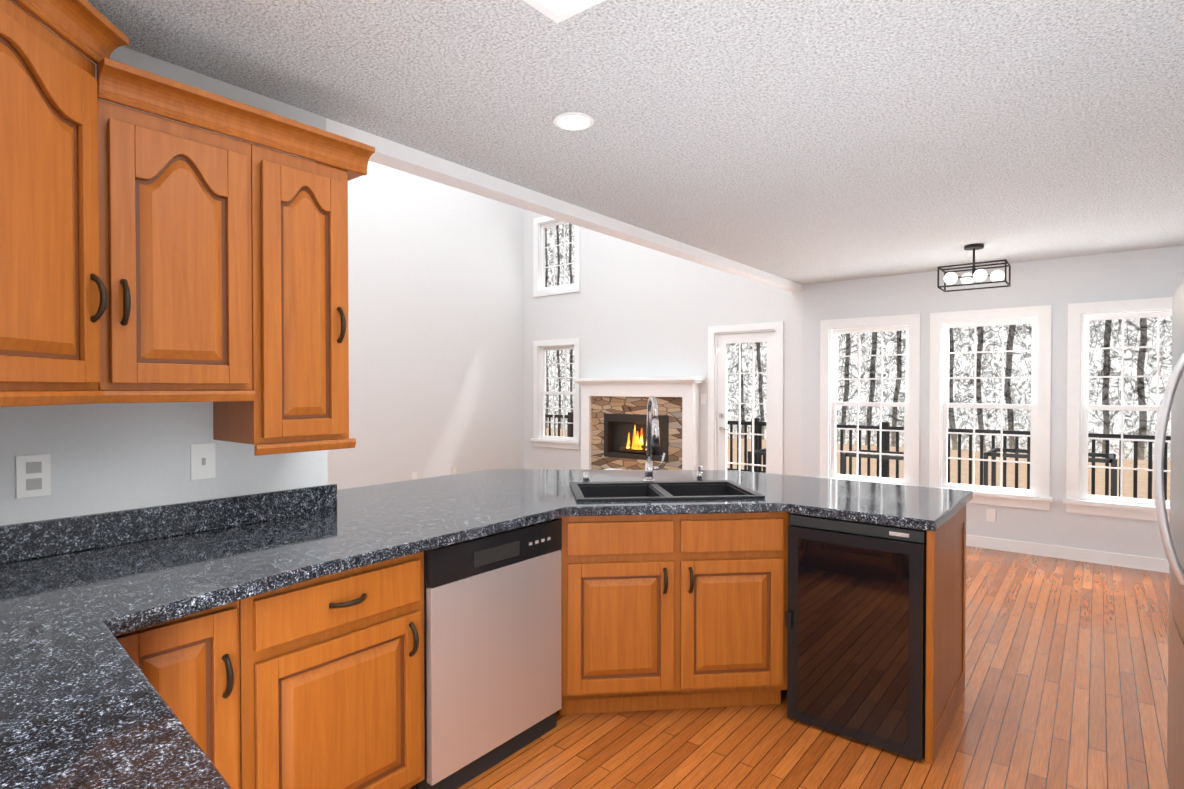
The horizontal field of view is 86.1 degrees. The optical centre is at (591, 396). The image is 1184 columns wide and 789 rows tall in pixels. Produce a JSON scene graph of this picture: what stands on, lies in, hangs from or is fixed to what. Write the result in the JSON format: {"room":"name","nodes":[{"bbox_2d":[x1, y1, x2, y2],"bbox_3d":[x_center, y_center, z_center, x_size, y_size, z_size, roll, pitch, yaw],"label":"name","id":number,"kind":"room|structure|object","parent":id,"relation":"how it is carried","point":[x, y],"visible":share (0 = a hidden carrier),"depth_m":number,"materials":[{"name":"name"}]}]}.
{"room":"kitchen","nodes":[
{"label":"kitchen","id":0,"kind":"room"},
{"bbox_2d":[0,13,327,525],"bbox_3d":[-1.604,0.141,1.956,0.120,2.490,1.590,1,1,39],"label":"wall","id":1,"kind":"structure","parent":0,"point":[108,457],"depth_m":2.04,"materials":[{"name":"paint"}]},
{"bbox_2d":[16,454,50,497],"bbox_3d":[-1.618,0.229,1.836,0.009,0.120,0.076,1,1,39],"label":"outlet","id":2,"kind":"object","parent":1,"relation":"attached to","point":[33,475],"depth_m":1.83,"materials":[{"name":"white plastic"}]},
{"bbox_2d":[0,0,128,406],"bbox_3d":[-1.461,-0.473,1.355,0.839,0.992,0.837,1,1,39],"label":"upper cabinet","id":3,"kind":"object","parent":1,"relation":"attached to","point":[52,308],"visible":0.96,"depth_m":1.50,"materials":[{"name":"brown wood"}]},
{"bbox_2d":[190,443,215,479],"bbox_3d":[-1.339,0.223,2.182,0.012,0.120,0.076,1,1,39],"label":"light switch","id":4,"kind":"object","parent":1,"relation":"attached to","point":[202,456],"depth_m":2.18,"materials":[{"name":"white plastic"}]},
{"bbox_2d":[96,57,374,455],"bbox_3d":[-1.172,-0.351,2.082,0.387,1.075,0.791,1,1,39],"label":"upper cabinet","id":5,"kind":"object","parent":1,"relation":"attached to","point":[223,268],"visible":0.98,"depth_m":1.93,"materials":[{"name":"brown wood"}]},
{"bbox_2d":[328,161,523,489],"bbox_3d":[-3.188,-1.322,6.460,0.120,5.300,6.920,1,1,39],"label":"wall","id":6,"kind":"structure","parent":0,"point":[436,319],"depth_m":7.85,"materials":[{"name":"paint"}]},
{"bbox_2d":[412,472,416,479],"bbox_3d":[-2.152,0.975,7.684,0.007,0.115,0.070,1,1,39],"label":"outlet","id":7,"kind":"object","parent":6,"relation":"attached to","point":[414,474],"depth_m":7.68,"materials":[{"name":"white plastic"}]},
{"bbox_2d":[326,118,801,291],"bbox_3d":[0.518,-1.103,4.597,0.120,0.069,5.208,1,1,39],"label":"header beam","id":8,"kind":"structure","parent":0,"point":[395,155],"depth_m":3.47,"materials":[{"name":"white paint"}]},
{"bbox_2d":[11,0,1183,284],"bbox_3d":[1.389,-1.166,2.883,3.380,0.100,6.800,1,1,39],"label":"ceiling","id":9,"kind":"structure","parent":0,"point":[803,142],"depth_m":2.42,"materials":[{"name":"white paint"}]},
{"bbox_2d":[523,0,604,22],"bbox_3d":[-0.004,-1.075,0.964,1.220,0.029,1.220,1,1,39],"label":"ceiling light panel","id":10,"kind":"object","parent":9,"relation":"attached to","point":[557,11],"visible":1,"depth_m":1.75,"materials":[{"name":"white plastic"}]},
{"bbox_2d":[553,112,593,130],"bbox_3d":[-0.074,-1.106,2.553,0.170,0.010,0.170,1,1,39],"label":"recessed light","id":11,"kind":"object","parent":9,"relation":"in","point":[573,121],"visible":0.98,"depth_m":2.54,"materials":[{"name":"white plastic"}]},
{"bbox_2d":[937,244,1010,291],"bbox_3d":[2.882,-0.982,4.780,0.443,0.315,0.283,1,1,39],"label":"chandelier","id":12,"kind":"object","parent":9,"relation":"hanging from","point":[978,275],"visible":1,"depth_m":4.76,"materials":[{"name":"black metal"}]},
{"bbox_2d":[458,546,1168,788],"bbox_3d":[-0.197,1.407,4.183,7.440,0.100,6.800,1,1,39],"label":"floor","id":13,"kind":"structure","parent":0,"point":[1066,673],"depth_m":2.64,"materials":[{"name":"brown wood"}]},
{"bbox_2d":[115,551,424,788],"bbox_3d":[-1.075,0.946,1.952,0.717,0.880,0.904,1,1,39],"label":"base cabinet","id":14,"kind":"object","parent":13,"relation":"on","point":[317,683],"visible":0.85,"depth_m":1.79,"materials":[{"name":"brown wood"}]},
{"bbox_2d":[411,519,561,788],"bbox_3d":[-0.565,0.941,2.552,0.613,0.875,0.654,1,1,39],"label":"dishwasher","id":15,"kind":"object","parent":13,"relation":"on","point":[492,656],"visible":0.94,"depth_m":2.31,"materials":[{"name":"silver metal"}]},
{"bbox_2d":[573,376,704,469],"bbox_3d":[0.447,0.539,7.687,1.800,1.545,0.500,1,1,39],"label":"fireplace","id":16,"kind":"object","parent":13,"relation":"on","point":[613,423],"visible":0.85,"depth_m":7.77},
{"bbox_2d":[557,512,791,714],"bbox_3d":[0.350,0.937,2.708,0.729,0.880,0.719,1,1,39],"label":"base cabinet","id":17,"kind":"object","parent":13,"relation":"on","point":[672,611],"visible":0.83,"depth_m":2.40,"materials":[{"name":"brown wood"}]},
{"bbox_2d":[786,513,925,760],"bbox_3d":[1.218,0.938,2.761,0.516,0.875,0.637,1,1,39],"label":"wine cooler","id":18,"kind":"object","parent":13,"relation":"on","point":[856,636],"visible":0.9,"depth_m":2.50,"materials":[{"name":"black glass"}]},
{"bbox_2d":[925,505,965,763],"bbox_3d":[1.496,0.937,2.665,0.028,0.880,0.730,1,1,39],"label":"cabinet end panel","id":19,"kind":"object","parent":13,"relation":"on","point":[945,610],"visible":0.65,"depth_m":2.56,"materials":[{"name":"brown wood"}]},
{"bbox_2d":[1153,277,1183,788],"bbox_3d":[2.019,0.510,1.698,0.810,1.760,0.780,1,1,39],"label":"refrigerator","id":20,"kind":"object","parent":13,"relation":"on","point":[1172,537],"visible":1,"depth_m":1.83,"materials":[{"name":"silver metal"}]},
{"bbox_3d":[-0.519,0.965,0.520,3.376,0.880,0.679,1,1,39],"label":"base cabinet","id":21,"kind":"object","parent":13,"relation":"on","visible":0},
{"bbox_2d":[0,601,231,788],"bbox_3d":[-0.233,0.507,0.282,2.637,0.040,0.671,1,1,39],"label":"countertop","id":22,"kind":"structure","parent":21,"relation":"on","point":[82,703],"depth_m":0.95,"materials":[{"name":"grey stone"}]},
{"bbox_2d":[0,469,715,626],"bbox_3d":[-0.743,0.476,2.670,1.260,0.040,3.767,1,1,39],"label":"countertop","id":23,"kind":"structure","parent":21,"relation":"on","point":[160,580],"depth_m":1.96,"materials":[{"name":"grey stone"}]},
{"bbox_2d":[0,484,336,563],"bbox_3d":[-1.537,0.413,1.926,0.021,0.104,1.615,1,1,39],"label":"backsplash","id":24,"kind":"structure","parent":23,"relation":"on","point":[32,540],"depth_m":2.05,"materials":[{"name":"grey stone"}]},
{"bbox_2d":[570,480,764,501],"bbox_3d":[0.327,0.546,3.026,0.840,0.213,0.500,0,1,-6],"label":"double-bowl sink","id":25,"kind":"object","parent":23,"relation":"in","point":[652,490],"visible":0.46,"depth_m":3.18,"materials":[{"name":"black metal"}]},
{"bbox_2d":[568,470,972,530],"bbox_3d":[0.873,0.474,2.812,1.210,0.040,1.530,1,1,39],"label":"countertop","id":26,"kind":"structure","parent":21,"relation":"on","point":[906,506],"depth_m":2.72,"materials":[{"name":"grey stone"}]},
{"bbox_2d":[583,396,702,481],"bbox_3d":[0.273,0.221,3.306,0.480,0.452,0.449,1,1,39],"label":"gooseneck faucet","id":27,"kind":"object","parent":26,"relation":"on","point":[649,466],"visible":0.96,"depth_m":3.30,"materials":[{"name":"silver metal"}]},
{"bbox_2d":[524,209,1183,559],"bbox_3d":[1.962,-1.327,6.852,7.680,5.300,0.120,1,1,39],"label":"wall","id":28,"kind":"structure","parent":0,"point":[1059,285],"depth_m":6.60,"materials":[{"name":"paint"}]},
{"bbox_2d":[531,338,580,449],"bbox_3d":[-0.469,-0.040,8.773,0.885,1.495,0.173,1,1,39],"label":"window","id":29,"kind":"structure","parent":28,"relation":"in","point":[540,439],"depth_m":8.83,"materials":[{"name":"white wood"}]},
{"bbox_2d":[533,216,579,296],"bbox_3d":[-0.458,-1.962,8.762,0.845,1.110,0.138,1,1,39],"label":"window","id":30,"kind":"structure","parent":28,"relation":"in","point":[539,267],"depth_m":8.86,"materials":[{"name":"white wood"}]},
{"bbox_2d":[701,394,706,403],"bbox_3d":[1.292,0.029,7.321,0.070,0.115,0.007,1,1,39],"label":"light switch","id":31,"kind":"object","parent":28,"relation":"attached to","point":[703,396],"depth_m":7.32,"materials":[{"name":"white plastic"}]},
{"bbox_2d":[717,332,774,473],"bbox_3d":[1.701,0.305,7.030,0.693,2.014,0.090,1,1,39],"label":"french door","id":32,"kind":"structure","parent":28,"relation":"in","point":[724,340],"depth_m":7.05,"materials":[{"name":"white wood"}]},
{"bbox_2d":[708,321,783,473],"bbox_3d":[1.720,0.260,7.052,0.887,2.120,0.138,1,1,39],"label":"door frame","id":33,"kind":"structure","parent":28,"relation":"attached to","point":[777,328],"depth_m":6.96,"materials":[{"name":"white wood"}]},
{"bbox_2d":[818,314,921,486],"bbox_3d":[2.722,0.083,6.227,0.960,1.715,0.173,1,1,39],"label":"window","id":34,"kind":"structure","parent":28,"relation":"in","point":[908,323],"depth_m":6.21,"materials":[{"name":"white wood"}]},
{"bbox_2d":[929,305,1052,510],"bbox_3d":[3.501,0.091,5.604,0.945,1.715,0.173,1,1,39],"label":"window","id":35,"kind":"structure","parent":28,"relation":"in","point":[1039,406],"depth_m":5.54,"materials":[{"name":"white wood"}]},
{"bbox_2d":[986,508,995,521],"bbox_3d":[3.506,1.042,5.566,0.070,0.115,0.007,1,1,39],"label":"outlet","id":36,"kind":"object","parent":28,"relation":"attached to","point":[990,513],"depth_m":5.57,"materials":[{"name":"white plastic"}]},
{"bbox_2d":[966,534,1168,572],"bbox_3d":[3.428,1.289,5.628,3.577,0.100,0.014,1,1,39],"label":"baseboard","id":37,"kind":"structure","parent":28,"relation":"attached to","point":[1117,559],"depth_m":5.20,"materials":[{"name":"white wood"}]},
{"bbox_2d":[1063,297,1172,521],"bbox_3d":[4.298,0.100,4.968,0.955,1.715,0.173,1,1,39],"label":"window","id":38,"kind":"structure","parent":28,"relation":"in","point":[1078,496],"depth_m":5.14,"materials":[{"name":"white wood"}]},
{"label":"outside","id":39,"kind":"structure","parent":0,"visible":0},
{"bbox_2d":[546,428,1170,500],"bbox_3d":[9.347,2.059,15.600,80.000,0.100,15.700,1,1,39],"label":"ground","id":40,"kind":"structure","parent":39,"point":[1142,484],"depth_m":17.25,"materials":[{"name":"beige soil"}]},
{"bbox_3d":[3.360,1.492,8.095,14.000,0.130,3.490,1,1,39],"label":"floor","id":41,"kind":"structure","parent":39,"visible":0},
{"bbox_2d":[545,412,1170,500],"bbox_3d":[3.678,0.902,8.486,14.000,1.040,1.970,1,1,39],"label":"deck railing","id":42,"kind":"object","parent":41,"relation":"on","point":[759,451],"visible":0.25,"depth_m":8.30,"materials":[{"name":"black metal"}]},
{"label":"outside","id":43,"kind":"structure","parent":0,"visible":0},
{"bbox_2d":[545,223,1171,460],"bbox_3d":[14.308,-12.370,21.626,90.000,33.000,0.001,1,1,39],"label":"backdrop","id":44,"kind":"structure","parent":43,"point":[1140,391],"depth_m":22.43,"materials":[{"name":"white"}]}
]}

